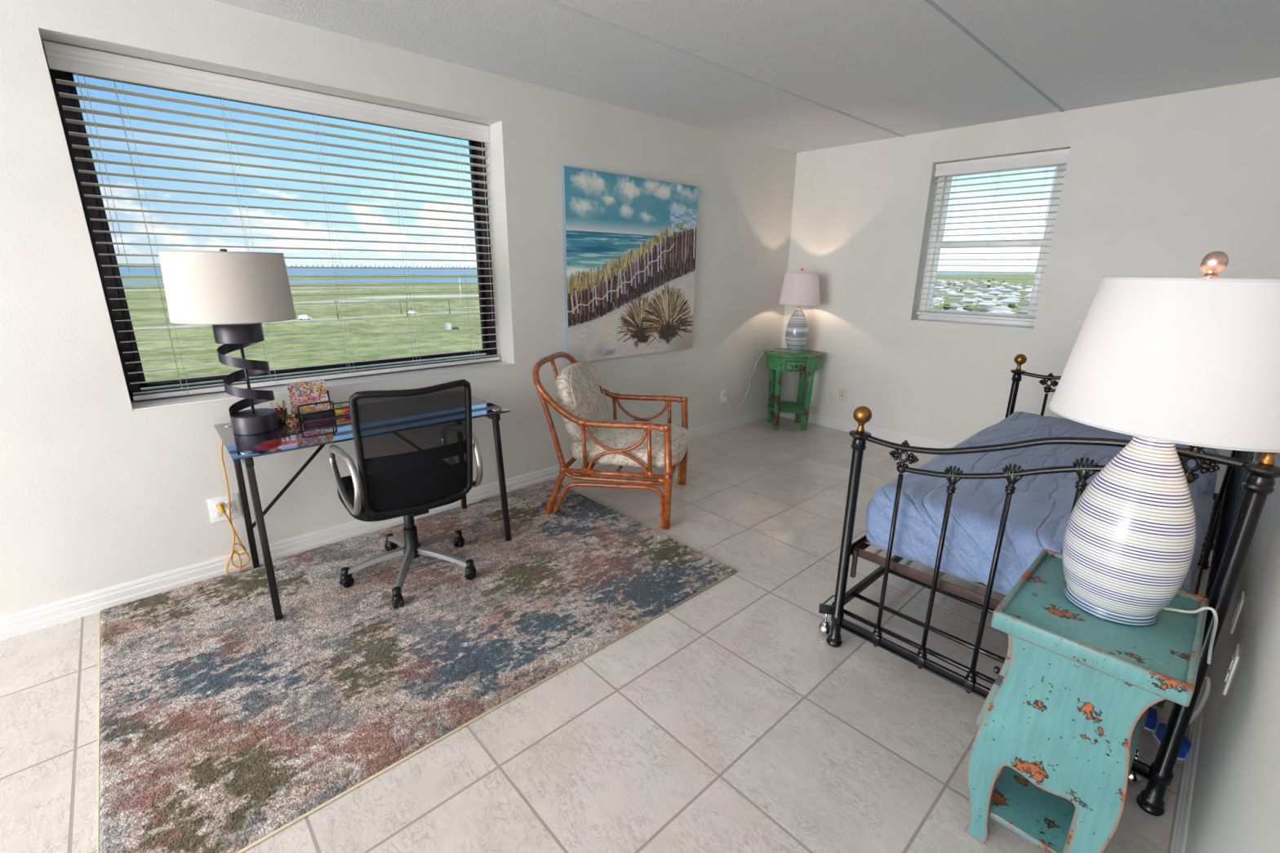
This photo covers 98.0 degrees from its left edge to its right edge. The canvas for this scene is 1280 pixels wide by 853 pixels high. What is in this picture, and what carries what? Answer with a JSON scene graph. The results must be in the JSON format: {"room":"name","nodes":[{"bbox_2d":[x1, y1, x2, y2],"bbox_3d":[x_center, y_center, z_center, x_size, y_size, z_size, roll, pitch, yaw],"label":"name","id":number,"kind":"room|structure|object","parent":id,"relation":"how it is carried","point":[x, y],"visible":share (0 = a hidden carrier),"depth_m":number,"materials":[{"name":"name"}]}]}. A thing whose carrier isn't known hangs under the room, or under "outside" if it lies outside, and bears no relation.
{"room":"bedroom","nodes":[
{"label":"bedroom","id":0,"kind":"room"},
{"bbox_2d":[0,0,796,616],"bbox_3d":[-2.699,-0.345,1.878,11.500,2.440,0.300,-14,21,-41],"label":"wall","id":1,"kind":"structure","parent":0,"point":[97,492],"depth_m":2.53,"materials":[{"name":"paint"}]},
{"bbox_2d":[206,493,242,523],"bbox_3d":[-1.942,0.381,2.605,0.118,0.118,0.009,-14,21,-41],"label":"outlet","id":2,"kind":"object","parent":1,"relation":"attached to","point":[216,515],"visible":0.88,"depth_m":2.60,"materials":[{"name":"white plastic"}]},
{"bbox_2d":[213,502,222,509],"bbox_3d":[-1.957,0.367,2.583,0.033,0.028,0.003,-14,21,-41],"label":"socket","id":3,"kind":"object","parent":2,"relation":"attached to","point":[215,504],"depth_m":2.58,"materials":[{"name":"white plastic"}]},
{"bbox_2d":[215,511,224,516],"bbox_3d":[-1.957,0.405,2.593,0.033,0.028,0.003,-14,21,-41],"label":"socket","id":4,"kind":"object","parent":2,"relation":"attached to","point":[218,513],"depth_m":2.59,"materials":[{"name":"white plastic"}]},
{"bbox_2d":[225,499,235,506],"bbox_3d":[-1.923,0.359,2.613,0.033,0.028,0.003,-14,21,-41],"label":"socket","id":5,"kind":"object","parent":2,"relation":"attached to","point":[232,501],"depth_m":2.61,"materials":[{"name":"white plastic"}]},
{"bbox_2d":[226,506,236,514],"bbox_3d":[-1.923,0.397,2.623,0.033,0.028,0.003,-14,21,-41],"label":"socket","id":6,"kind":"object","parent":2,"relation":"attached to","point":[233,509],"depth_m":2.62,"materials":[{"name":"white plastic"}]},
{"bbox_2d":[217,441,250,573],"bbox_3d":[-1.923,0.369,2.585,0.100,0.688,0.037,-14,21,-41],"label":"extension cord","id":7,"kind":"object","parent":1,"relation":"hanging from","point":[220,507],"visible":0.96,"depth_m":2.62,"materials":[{"name":"yellow plastic"}]},
{"bbox_2d":[42,44,513,410],"bbox_3d":[-1.540,-0.918,2.818,1.801,1.378,0.284,-14,21,-41],"label":"window","id":8,"kind":"structure","parent":1,"relation":"in","point":[106,282],"depth_m":2.53,"materials":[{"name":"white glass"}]},
{"bbox_2d":[42,40,500,400],"bbox_3d":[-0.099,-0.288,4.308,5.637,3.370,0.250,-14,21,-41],"label":"window blind","id":9,"kind":"object","parent":8,"relation":"attached to","point":[62,57],"visible":0.89,"depth_m":2.58,"materials":[{"name":"white plastic"}]},
{"bbox_2d":[0,408,768,640],"bbox_3d":[-2.641,0.825,2.056,11.000,0.094,0.016,-14,21,-41],"label":"baseboard","id":10,"kind":"structure","parent":1,"relation":"attached to","point":[28,620],"depth_m":2.64,"materials":[{"name":"white paint"}]},
{"bbox_2d":[561,165,697,363],"bbox_3d":[-0.028,-1.124,3.992,1.234,1.220,0.030,-14,21,-41],"label":"painting","id":11,"kind":"object","parent":1,"relation":"attached to","point":[629,242],"visible":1,"depth_m":3.91,"materials":[{"name":"fabric"}]},
{"bbox_2d":[720,390,725,403],"bbox_3d":[0.747,-0.268,5.010,0.072,0.115,0.009,-14,21,-41],"label":"outlet","id":12,"kind":"object","parent":1,"relation":"attached to","point":[722,394],"visible":1,"depth_m":5.00,"materials":[{"name":"white plastic"}]},
{"bbox_2d":[0,416,1215,852],"bbox_3d":[-1.544,1.259,1.024,11.500,0.150,3.739,-14,21,-41],"label":"floor","id":13,"kind":"structure","parent":0,"point":[726,722],"depth_m":1.79,"materials":[{"name":"tile"}]},
{"bbox_2d":[97,480,737,852],"bbox_3d":[-0.905,0.743,2.542,2.290,0.020,1.606,-14,21,-41],"label":"area rug","id":14,"kind":"object","parent":13,"relation":"on","point":[224,725],"visible":0.94,"depth_m":2.10,"materials":[{"name":"multicoloured carpet"}]},
{"bbox_2d":[213,391,511,621],"bbox_3d":[-1.291,0.300,2.759,1.155,0.720,0.603,-13,21,-40],"label":"desk","id":15,"kind":"object","parent":14,"relation":"on","point":[320,433],"visible":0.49,"depth_m":2.44,"materials":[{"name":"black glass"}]},
{"bbox_2d":[157,248,296,435],"bbox_3d":[-1.676,-0.349,2.336,0.429,0.756,0.429,-14,21,-41],"label":"desk lamp","id":16,"kind":"object","parent":15,"relation":"on","point":[232,292],"visible":1,"depth_m":2.16,"materials":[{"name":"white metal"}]},
{"bbox_2d":[275,407,287,424],"bbox_3d":[-1.647,-0.049,2.548,0.063,0.064,0.063,-14,21,-41],"label":"pencil cup","id":17,"kind":"object","parent":15,"relation":"on","point":[281,414],"visible":0.48,"depth_m":2.53,"materials":[{"name":"black metal"}]},
{"bbox_2d":[275,407,287,411],"bbox_3d":[-1.647,-0.050,2.548,0.064,0.063,0.064,-14,21,-41],"label":"pencils","id":18,"kind":"object","parent":17,"relation":"on","point":[276,409],"depth_m":2.54},
{"bbox_2d":[284,413,299,426],"bbox_3d":[-1.576,-0.029,2.519,0.055,0.042,0.055,-14,21,-41],"label":"pencil cup","id":19,"kind":"object","parent":15,"relation":"on","point":[290,421],"visible":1,"depth_m":2.50,"materials":[{"name":"multicoloured"}]},
{"bbox_2d":[284,413,297,417],"bbox_3d":[-1.576,-0.029,2.519,0.056,0.041,0.056,-14,21,-41],"label":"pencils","id":20,"kind":"object","parent":19,"relation":"on","point":[295,415],"depth_m":2.51},
{"bbox_2d":[290,390,358,422],"bbox_3d":[-1.509,-0.107,2.657,0.260,0.117,0.126,-14,21,-41],"label":"desk organizer","id":21,"kind":"object","parent":15,"relation":"on","point":[326,414],"visible":0.81,"depth_m":2.60,"materials":[{"name":"black metal"}]},
{"bbox_2d":[285,380,330,418],"bbox_3d":[-1.567,-0.128,2.636,0.158,0.158,0.056,-14,21,-41],"label":"notebook","id":22,"kind":"object","parent":21,"relation":"in","point":[311,392],"visible":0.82,"depth_m":2.63,"materials":[{"name":"paper"}]},
{"bbox_2d":[290,401,358,422],"bbox_3d":[-1.509,-0.072,2.668,0.258,0.042,0.126,-14,21,-41],"label":"wire tray","id":23,"kind":"object","parent":21,"relation":"on","point":[326,414],"depth_m":2.60,"materials":[{"name":"black metal"}]},
{"bbox_2d":[334,408,344,414],"bbox_3d":[-1.451,-0.074,2.683,0.036,0.028,0.037,-14,21,-41],"label":"sticky notes","id":24,"kind":"object","parent":21,"relation":"in","point":[340,411],"visible":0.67,"depth_m":2.67,"materials":[{"name":"yellow paper"}]},
{"bbox_2d":[340,405,349,413],"bbox_3d":[-1.427,-0.083,2.699,0.037,0.032,0.039,11,19,32],"label":"sticky notes","id":25,"kind":"object","parent":21,"relation":"in","point":[346,410],"visible":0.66,"depth_m":2.69,"materials":[{"name":"orange paper"}]},
{"bbox_2d":[328,379,483,608],"bbox_3d":[-1.076,0.239,2.528,0.604,0.962,0.648,-12,20,-37],"label":"office chair","id":26,"kind":"object","parent":14,"relation":"on","point":[408,485],"visible":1,"depth_m":2.30,"materials":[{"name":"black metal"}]},
{"bbox_2d":[532,351,690,529],"bbox_3d":[-0.141,0.028,3.462,0.882,0.917,0.741,4,16,11],"label":"rattan armchair","id":27,"kind":"object","parent":13,"relation":"on","point":[642,442],"visible":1,"depth_m":3.20,"materials":[{"name":"wicker"}]},
{"bbox_2d":[555,362,606,441],"bbox_3d":[-0.357,-0.154,3.458,0.222,0.459,0.567,4,16,11],"label":"cushion","id":28,"kind":"object","parent":27,"relation":"on","point":[577,388],"depth_m":3.29,"materials":[{"name":"fabric"}]},
{"bbox_2d":[569,420,690,467],"bbox_3d":[-0.048,0.087,3.457,0.690,0.178,0.636,4,16,11],"label":"seat cushion","id":29,"kind":"object","parent":27,"relation":"on","point":[615,438],"depth_m":3.23,"materials":[{"name":"fabric"}]},
{"bbox_2d":[764,348,822,431],"bbox_3d":[1.396,-0.341,5.186,0.524,0.703,0.524,1,16,2],"label":"side table","id":30,"kind":"object","parent":13,"relation":"on","point":[778,362],"visible":0.97,"depth_m":5.05,"materials":[{"name":"green paint"}]},
{"bbox_2d":[723,268,820,421],"bbox_3d":[1.213,-0.706,4.971,0.790,1.364,0.499,-14,21,-41],"label":"table lamp","id":31,"kind":"object","parent":30,"relation":"on","point":[802,289],"depth_m":4.85,"materials":[{"name":"grey ceramic"}]},
{"bbox_2d":[767,401,805,413],"bbox_3d":[1.394,-0.183,5.231,0.392,0.022,0.392,1,16,2],"label":"shelf","id":32,"kind":"object","parent":30,"relation":"attached to","point":[785,406],"depth_m":5.16,"materials":[{"name":"green paint"}]},
{"bbox_2d":[817,555,1142,785],"bbox_3d":[1.744,0.715,2.514,1.887,0.146,1.006,-14,21,-41],"label":"frame","id":33,"kind":"object","parent":13,"relation":"on","point":[824,628],"visible":0.29,"depth_m":2.20,"materials":[{"name":"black metal"}]},
{"bbox_2d":[826,354,1279,816],"bbox_3d":[1.818,0.257,2.372,2.026,1.107,1.026,-14,21,-41],"label":"daybed","id":34,"kind":"object","parent":13,"relation":"on","point":[1249,477],"visible":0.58,"depth_m":1.76,"materials":[{"name":"black metal"}]},
{"bbox_2d":[865,411,1219,595],"bbox_3d":[1.817,0.259,2.392,1.854,0.276,0.902,-14,21,-41],"label":"bedspread","id":35,"kind":"object","parent":34,"relation":"on","point":[1040,508],"visible":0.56,"depth_m":1.99,"materials":[{"name":"blue fabric"}]},
{"bbox_2d":[964,548,1208,852],"bbox_3d":[1.099,0.745,1.426,0.456,0.672,0.356,-14,21,-41],"label":"side table","id":36,"kind":"object","parent":13,"relation":"on","point":[1064,714],"visible":0.97,"depth_m":1.27,"materials":[{"name":"teal paint"}]},
{"bbox_2d":[989,765,1075,852],"bbox_3d":[1.092,0.986,1.500,0.364,0.018,0.202,-14,21,-41],"label":"shelf","id":37,"kind":"object","parent":36,"relation":"attached to","point":[1043,818],"depth_m":1.44,"materials":[{"name":"teal paint"}]},
{"bbox_2d":[1048,251,1279,664],"bbox_3d":[1.149,0.105,1.242,0.432,0.947,0.432,-14,21,-41],"label":"table lamp","id":38,"kind":"object","parent":36,"relation":"on","point":[1162,362],"depth_m":1.12,"materials":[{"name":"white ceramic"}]},
{"bbox_2d":[1144,706,1156,732],"bbox_3d":[1.676,0.960,1.839,0.046,0.044,0.074,14,21,39],"label":"box","id":39,"kind":"object","parent":13,"relation":"on","point":[1151,721],"visible":0.49,"depth_m":1.81,"materials":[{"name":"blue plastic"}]},
{"bbox_2d":[1152,722,1191,760],"bbox_3d":[1.667,0.983,1.738,0.058,0.055,0.092,6,17,18],"label":"box","id":40,"kind":"object","parent":13,"relation":"on","point":[1186,744],"visible":0.29,"depth_m":1.71,"materials":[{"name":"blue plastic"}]},
{"bbox_2d":[212,0,1279,152],"bbox_3d":[-1.517,-1.242,0.309,11.500,0.188,3.739,-14,21,-41],"label":"ceiling","id":41,"kind":"structure","parent":0,"point":[797,76],"depth_m":2.65,"materials":[{"name":"white paint"}]},
{"bbox_2d":[780,77,1279,493],"bbox_3d":[2.611,-0.980,4.304,0.300,2.440,3.239,-14,21,-41],"label":"wall","id":42,"kind":"structure","parent":0,"point":[1155,186],"depth_m":3.99,"materials":[{"name":"paint"}]},
{"bbox_2d":[838,389,847,402],"bbox_3d":[1.855,-0.282,5.102,0.014,0.115,0.072,-14,21,-41],"label":"plate","id":43,"kind":"object","parent":42,"relation":"attached to","point":[842,393],"visible":1,"depth_m":5.10,"materials":[{"name":"beige plastic"}]},
{"bbox_2d":[911,163,1066,328],"bbox_3d":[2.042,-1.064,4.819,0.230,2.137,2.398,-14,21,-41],"label":"window","id":44,"kind":"structure","parent":42,"relation":"in","point":[958,320],"depth_m":4.26,"materials":[{"name":"white plastic"}]},
{"bbox_2d":[916,148,1070,321],"bbox_3d":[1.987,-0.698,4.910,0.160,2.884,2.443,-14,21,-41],"label":"window blind","id":45,"kind":"object","parent":44,"relation":"attached to","point":[1060,156],"visible":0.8,"depth_m":4.07,"materials":[{"name":"white plastic"}]},
{"bbox_2d":[779,412,1213,503],"bbox_3d":[2.483,0.176,4.523,0.016,0.094,3.239,-14,21,-41],"label":"baseboard","id":46,"kind":"structure","parent":42,"relation":"attached to","point":[882,433],"depth_m":4.91,"materials":[{"name":"white paint"}]},
{"bbox_2d":[1188,675,1211,724],"bbox_3d":[1.679,0.848,1.690,0.080,0.249,0.042,-14,21,-41],"label":"power cable","id":47,"kind":"object","parent":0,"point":[1208,684],"visible":0.55,"depth_m":1.64,"materials":[{"name":"white plastic"}]},
{"bbox_2d":[1184,452,1279,852],"bbox_3d":[-0.328,0.383,-0.577,11.500,2.440,0.200,-14,21,-41],"label":"wall","id":48,"kind":"structure","parent":0,"point":[1235,805],"depth_m":1.19,"materials":[{"name":"paint"}]},
{"bbox_2d":[1168,664,1209,852],"bbox_3d":[-0.451,1.497,-0.211,11.000,0.094,0.016,-14,21,-41],"label":"baseboard","id":49,"kind":"structure","parent":48,"relation":"attached to","point":[1178,842],"depth_m":1.55,"materials":[{"name":"white paint"}]},
{"bbox_2d":[1222,643,1239,695],"bbox_3d":[1.544,0.634,1.455,0.078,0.118,0.009,-14,21,-41],"label":"outlet","id":50,"kind":"object","parent":48,"relation":"attached to","point":[1233,664],"visible":1,"depth_m":1.44,"materials":[{"name":"white plastic"}]},
{"bbox_2d":[1224,667,1229,681],"bbox_3d":[1.542,0.652,1.462,0.033,0.028,0.003,-14,21,-41],"label":"socket","id":51,"kind":"object","parent":50,"relation":"attached to","point":[1227,673],"depth_m":1.45,"materials":[{"name":"white plastic"}]},
{"bbox_2d":[1229,654,1233,669],"bbox_3d":[1.542,0.614,1.451,0.033,0.028,0.003,-14,21,-41],"label":"socket","id":52,"kind":"object","parent":50,"relation":"attached to","point":[1231,662],"depth_m":1.44,"materials":[{"name":"white plastic"}]},
{"bbox_2d":[1230,591,1244,633],"bbox_3d":[1.786,0.555,1.666,0.072,0.115,0.009,-14,21,-41],"label":"outlet","id":53,"kind":"object","parent":48,"relation":"attached to","point":[1240,602],"visible":1,"depth_m":1.65,"materials":[{"name":"white plastic"}]},
{"bbox_2d":[1231,611,1235,623],"bbox_3d":[1.784,0.574,1.673,0.033,0.028,0.003,-14,21,-41],"label":"socket","id":54,"kind":"object","parent":53,"relation":"attached to","point":[1233,616],"depth_m":1.66,"materials":[{"name":"white plastic"}]},
{"bbox_2d":[1235,600,1239,612],"bbox_3d":[1.784,0.536,1.662,0.033,0.028,0.003,-14,21,-41],"label":"socket","id":55,"kind":"object","parent":53,"relation":"attached to","point":[1237,604],"depth_m":1.65,"materials":[{"name":"white plastic"}]},
{"label":"outside","id":56,"kind":"structure","parent":0,"visible":0},
{"bbox_2d":[117,263,1035,388],"bbox_3d":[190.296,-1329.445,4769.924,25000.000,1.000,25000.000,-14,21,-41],"label":"ground","id":57,"kind":"structure","parent":56,"point":[144,303],"depth_m":272.36,"materials":[{"name":"green plant"}]},
{"bbox_2d":[124,287,332,291],"bbox_3d":[-507.967,-159.106,646.063,354.722,0.070,28.310,-14,21,-41],"label":"sand patch","id":58,"kind":"object","parent":57,"relation":"on","point":[308,287],"visible":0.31,"depth_m":615.88,"materials":[{"name":"beige sand"}]},
{"bbox_2d":[121,278,477,284],"bbox_3d":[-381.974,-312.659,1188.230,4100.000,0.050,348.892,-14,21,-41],"label":"lagoon","id":59,"kind":"structure","parent":57,"relation":"on","point":[417,280],"depth_m":1036.58,"materials":[{"name":"liquid"}]},
{"bbox_2d":[133,311,479,328],"bbox_3d":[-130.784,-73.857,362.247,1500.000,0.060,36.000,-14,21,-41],"label":"road","id":60,"kind":"structure","parent":57,"relation":"on","point":[469,311],"depth_m":316.33,"materials":[{"name":"grey asphalt"}]},
{"bbox_2d":[297,315,311,319],"bbox_3d":[-186.291,-60.629,308.992,6.500,2.600,2.040,-14,22,-42],"label":"car","id":61,"kind":"object","parent":60,"relation":"on","point":[300,317],"visible":1,"depth_m":307.84,"materials":[{"name":"paint"}]},
{"bbox_2d":[293,299,391,303],"bbox_3d":[-256.172,-103.518,461.210,101.983,0.070,33.093,-14,21,-41],"label":"sand patch","id":62,"kind":"object","parent":57,"relation":"on","point":[347,300],"visible":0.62,"depth_m":463.19,"materials":[{"name":"beige sand"}]},
{"bbox_2d":[331,284,476,286],"bbox_3d":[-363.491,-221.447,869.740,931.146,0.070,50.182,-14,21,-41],"label":"sand patch","id":63,"kind":"object","parent":57,"relation":"on","point":[460,284],"visible":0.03,"depth_m":847.38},
{"bbox_2d":[444,323,458,329],"bbox_3d":[-91.650,-48.874,270.978,6.200,3.000,3.000,-14,21,-41],"label":"shed","id":64,"kind":"object","parent":57,"relation":"on","point":[446,326],"visible":0.91,"depth_m":268.96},
{"bbox_2d":[458,278,462,308],"bbox_3d":[-128.427,-94.960,398.075,0.840,21.000,0.840,-14,21,-41],"label":"mast","id":65,"kind":"object","parent":57,"relation":"on","point":[459,278],"visible":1,"depth_m":398.32,"materials":[{"name":"white metal"}]},
{"bbox_2d":[118,266,1013,275],"bbox_3d":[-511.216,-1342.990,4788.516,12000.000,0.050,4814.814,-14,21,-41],"label":"lagoon","id":66,"kind":"structure","parent":57,"relation":"on","point":[134,271],"depth_m":2328.57,"materials":[{"name":"liquid"}]},
{"bbox_2d":[932,298,939,305],"bbox_3d":[259.481,-111.518,497.461,12.685,6.395,18.247,14,21,39],"label":"house","id":67,"kind":"structure","parent":57,"relation":"on","point":[933,301],"depth_m":493.43,"materials":[{"name":"white"}]},
{"bbox_2d":[933,294,942,298],"bbox_3d":[322.588,-141.773,608.032,14.315,5.139,10.417,-13,21,-40],"label":"house","id":68,"kind":"structure","parent":57,"relation":"on","point":[934,295],"depth_m":604.04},
{"bbox_2d":[933,297,944,303],"bbox_3d":[281.617,-119.803,528.162,11.730,5.922,12.284,14,20,38],"label":"house","id":69,"kind":"structure","parent":57,"relation":"on","point":[935,298],"depth_m":524.48,"materials":[{"name":"white"}]},
{"bbox_2d":[937,288,948,293],"bbox_3d":[424.860,-190.130,779.034,12.441,6.308,12.890,14,20,38],"label":"house","id":70,"kind":"structure","parent":57,"relation":"on","point":[941,291],"depth_m":775.23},
{"bbox_2d":[942,303,951,310],"bbox_3d":[235.039,-90.966,426.038,5.790,5.612,5.678,-14,21,-41],"label":"tree","id":71,"kind":"object","parent":57,"relation":"on","point":[948,304],"visible":0.88,"depth_m":424.53,"materials":[{"name":"green plant"}]},
{"bbox_2d":[944,290,957,294],"bbox_3d":[406.849,-175.085,728.564,10.957,4.732,12.717,-13,21,-39],"label":"house","id":72,"kind":"structure","parent":57,"relation":"on","point":[948,291],"depth_m":727.28,"materials":[{"name":"white"}]},
{"bbox_2d":[942,302,964,310],"bbox_3d":[250.942,-96.435,446.353,15.091,5.298,12.407,-14,21,-41],"label":"house","id":73,"kind":"structure","parent":57,"relation":"on","point":[957,308],"depth_m":441.82,"materials":[{"name":"white"}]},
{"bbox_2d":[950,286,961,290],"bbox_3d":[496.286,-216.818,874.430,11.983,6.706,14.884,-10,19,-34],"label":"house","id":74,"kind":"structure","parent":57,"relation":"on","point":[953,287],"depth_m":870.55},
{"bbox_2d":[948,293,965,298],"bbox_3d":[358.109,-147.405,627.853,16.898,5.826,10.614,16,22,43],"label":"house","id":75,"kind":"structure","parent":57,"relation":"on","point":[949,296],"depth_m":624.97,"materials":[{"name":"white"}]},
{"bbox_2d":[949,300,966,306],"bbox_3d":[274.269,-105.883,479.585,10.879,5.696,18.340,13,20,37],"label":"house","id":76,"kind":"structure","parent":57,"relation":"on","point":[964,304],"depth_m":474.52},
{"bbox_2d":[963,306,973,311],"bbox_3d":[232.457,-82.278,394.929,6.135,5.946,6.017,-14,21,-41],"label":"tree","id":77,"kind":"object","parent":57,"relation":"on","point":[964,308],"visible":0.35,"depth_m":392.63,"materials":[{"name":"green plant"}]},
{"bbox_2d":[960,297,976,305],"bbox_3d":[301.822,-115.039,512.503,13.193,5.793,14.283,14,21,40],"label":"house","id":78,"kind":"structure","parent":57,"relation":"on","point":[965,299],"depth_m":507.79,"materials":[{"name":"white"}]},
{"bbox_2d":[964,290,982,295],"bbox_3d":[425.604,-170.340,709.859,14.581,6.283,17.600,-13,21,-39],"label":"house","id":79,"kind":"structure","parent":57,"relation":"on","point":[970,292],"depth_m":706.98,"materials":[{"name":"white"}]},
{"bbox_2d":[972,293,982,297],"bbox_3d":[404.087,-156.267,662.708,13.353,4.680,14.090,16,22,42],"label":"house","id":80,"kind":"structure","parent":57,"relation":"on","point":[977,294],"depth_m":660.58,"materials":[{"name":"white"}]},
{"bbox_2d":[973,297,984,303],"bbox_3d":[326.365,-122.241,539.290,10.971,5.437,12.413,14,21,39],"label":"house","id":81,"kind":"structure","parent":57,"relation":"on","point":[977,298],"depth_m":534.76,"materials":[{"name":"white"}]},
{"bbox_2d":[973,285,986,289],"bbox_3d":[582.848,-238.399,955.093,18.868,5.701,10.172,14,21,40],"label":"house","id":82,"kind":"structure","parent":57,"relation":"on","point":[982,286],"depth_m":952.50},
{"bbox_2d":[977,305,994,311],"bbox_3d":[269.376,-91.753,431.511,13.125,4.841,10.304,-10,19,-33],"label":"house","id":83,"kind":"structure","parent":57,"relation":"on","point":[984,306],"depth_m":428.80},
{"bbox_2d":[977,300,995,307],"bbox_3d":[285.891,-100.243,458.742,11.736,6.549,11.368,16,22,42],"label":"house","id":84,"kind":"structure","parent":57,"relation":"on","point":[980,304],"depth_m":456.35,"materials":[{"name":"white"}]},
{"bbox_2d":[982,290,992,293],"bbox_3d":[461.017,-177.466,736.515,14.049,6.083,10.093,15,21,41],"label":"house","id":85,"kind":"structure","parent":57,"relation":"on","point":[984,291],"depth_m":734.96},
{"bbox_2d":[980,294,997,301],"bbox_3d":[360.337,-132.674,574.587,11.389,6.817,12.674,-11,19,-34],"label":"house","id":86,"kind":"structure","parent":57,"relation":"on","point":[988,299],"depth_m":571.34,"materials":[{"name":"white"}]},
{"bbox_2d":[986,290,1003,296],"bbox_3d":[442.542,-165.796,694.475,13.891,6.357,14.796,-12,20,-37],"label":"house","id":87,"kind":"structure","parent":57,"relation":"on","point":[993,293],"depth_m":690.26,"materials":[{"name":"white"}]},
{"bbox_2d":[991,301,1006,306],"bbox_3d":[311.783,-107.878,489.792,13.748,4.713,16.792,-11,19,-34],"label":"house","id":88,"kind":"structure","parent":57,"relation":"on","point":[997,304],"depth_m":483.88,"materials":[{"name":"white"}]},
{"bbox_2d":[987,306,1014,311],"bbox_3d":[258.422,-83.044,398.453,12.210,6.029,14.848,-12,20,-37],"label":"house","id":89,"kind":"structure","parent":57,"relation":"on","point":[996,307],"depth_m":396.58,"materials":[{"name":"white"}]},
{"bbox_2d":[995,308,1015,313],"bbox_3d":[239.211,-75.069,369.239,13.928,6.345,13.687,-13,21,-39],"label":"house","id":90,"kind":"structure","parent":57,"relation":"on","point":[1002,311],"depth_m":365.25,"materials":[{"name":"white"}]},
{"bbox_2d":[999,288,1013,293],"bbox_3d":[509.202,-188.137,774.601,13.395,6.688,16.704,-15,22,-42],"label":"house","id":91,"kind":"structure","parent":57,"relation":"on","point":[1003,292],"depth_m":770.79,"materials":[{"name":"white"}]},
{"bbox_2d":[998,299,1019,305],"bbox_3d":[346.106,-117.142,523.761,13.843,4.583,17.083,-12,21,-38],"label":"house","id":92,"kind":"structure","parent":57,"relation":"on","point":[1002,300],"depth_m":519.70,"materials":[{"name":"white"}]},
{"bbox_2d":[999,294,1019,300],"bbox_3d":[397.835,-138.725,598.704,15.510,5.990,15.376,-11,20,-35],"label":"house","id":93,"kind":"structure","parent":57,"relation":"on","point":[1008,295],"depth_m":596.50,"materials":[{"name":"white"}]},
{"bbox_2d":[1003,297,1019,301],"bbox_3d":[370.002,-126.069,554.438,16.100,5.394,12.551,-14,22,-42],"label":"house","id":94,"kind":"structure","parent":57,"relation":"on","point":[1013,299],"depth_m":550.26,"materials":[{"name":"white"}]},
{"bbox_2d":[1008,303,1015,307],"bbox_3d":[303.666,-98.064,454.467,5.245,5.084,5.144,-14,21,-41],"label":"tree","id":95,"kind":"object","parent":57,"relation":"on","point":[1010,305],"visible":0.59,"depth_m":452.74,"materials":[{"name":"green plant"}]},
{"bbox_2d":[1006,287,1020,292],"bbox_3d":[580.202,-213.104,864.611,14.149,6.730,17.351,-11,20,-35],"label":"house","id":96,"kind":"structure","parent":57,"relation":"on","point":[1012,288],"depth_m":859.88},
{"bbox_2d":[1012,293,1021,297],"bbox_3d":[452.454,-158.102,669.576,10.098,5.453,12.241,13,20,38],"label":"house","id":97,"kind":"structure","parent":57,"relation":"on","point":[1015,294],"depth_m":665.28,"materials":[{"name":"white"}]},
{"bbox_2d":[1017,308,1027,314],"bbox_3d":[268.610,-78.297,381.883,14.932,6.222,17.910,13,20,37],"label":"house","id":98,"kind":"structure","parent":57,"relation":"on","point":[1022,312],"depth_m":378.51,"materials":[{"name":"white"}]},
{"bbox_2d":[1017,300,1029,308],"bbox_3d":[331.405,-103.977,473.657,11.890,6.491,14.967,-14,22,-42],"label":"house","id":99,"kind":"structure","parent":57,"relation":"on","point":[1023,306],"depth_m":472.56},
{"bbox_2d":[1024,293,1031,299],"bbox_3d":[438.045,-144.733,621.576,14.163,5.821,14.285,14,20,38],"label":"house","id":100,"kind":"structure","parent":57,"relation":"on","point":[1029,295],"depth_m":620.11,"materials":[{"name":"white"}]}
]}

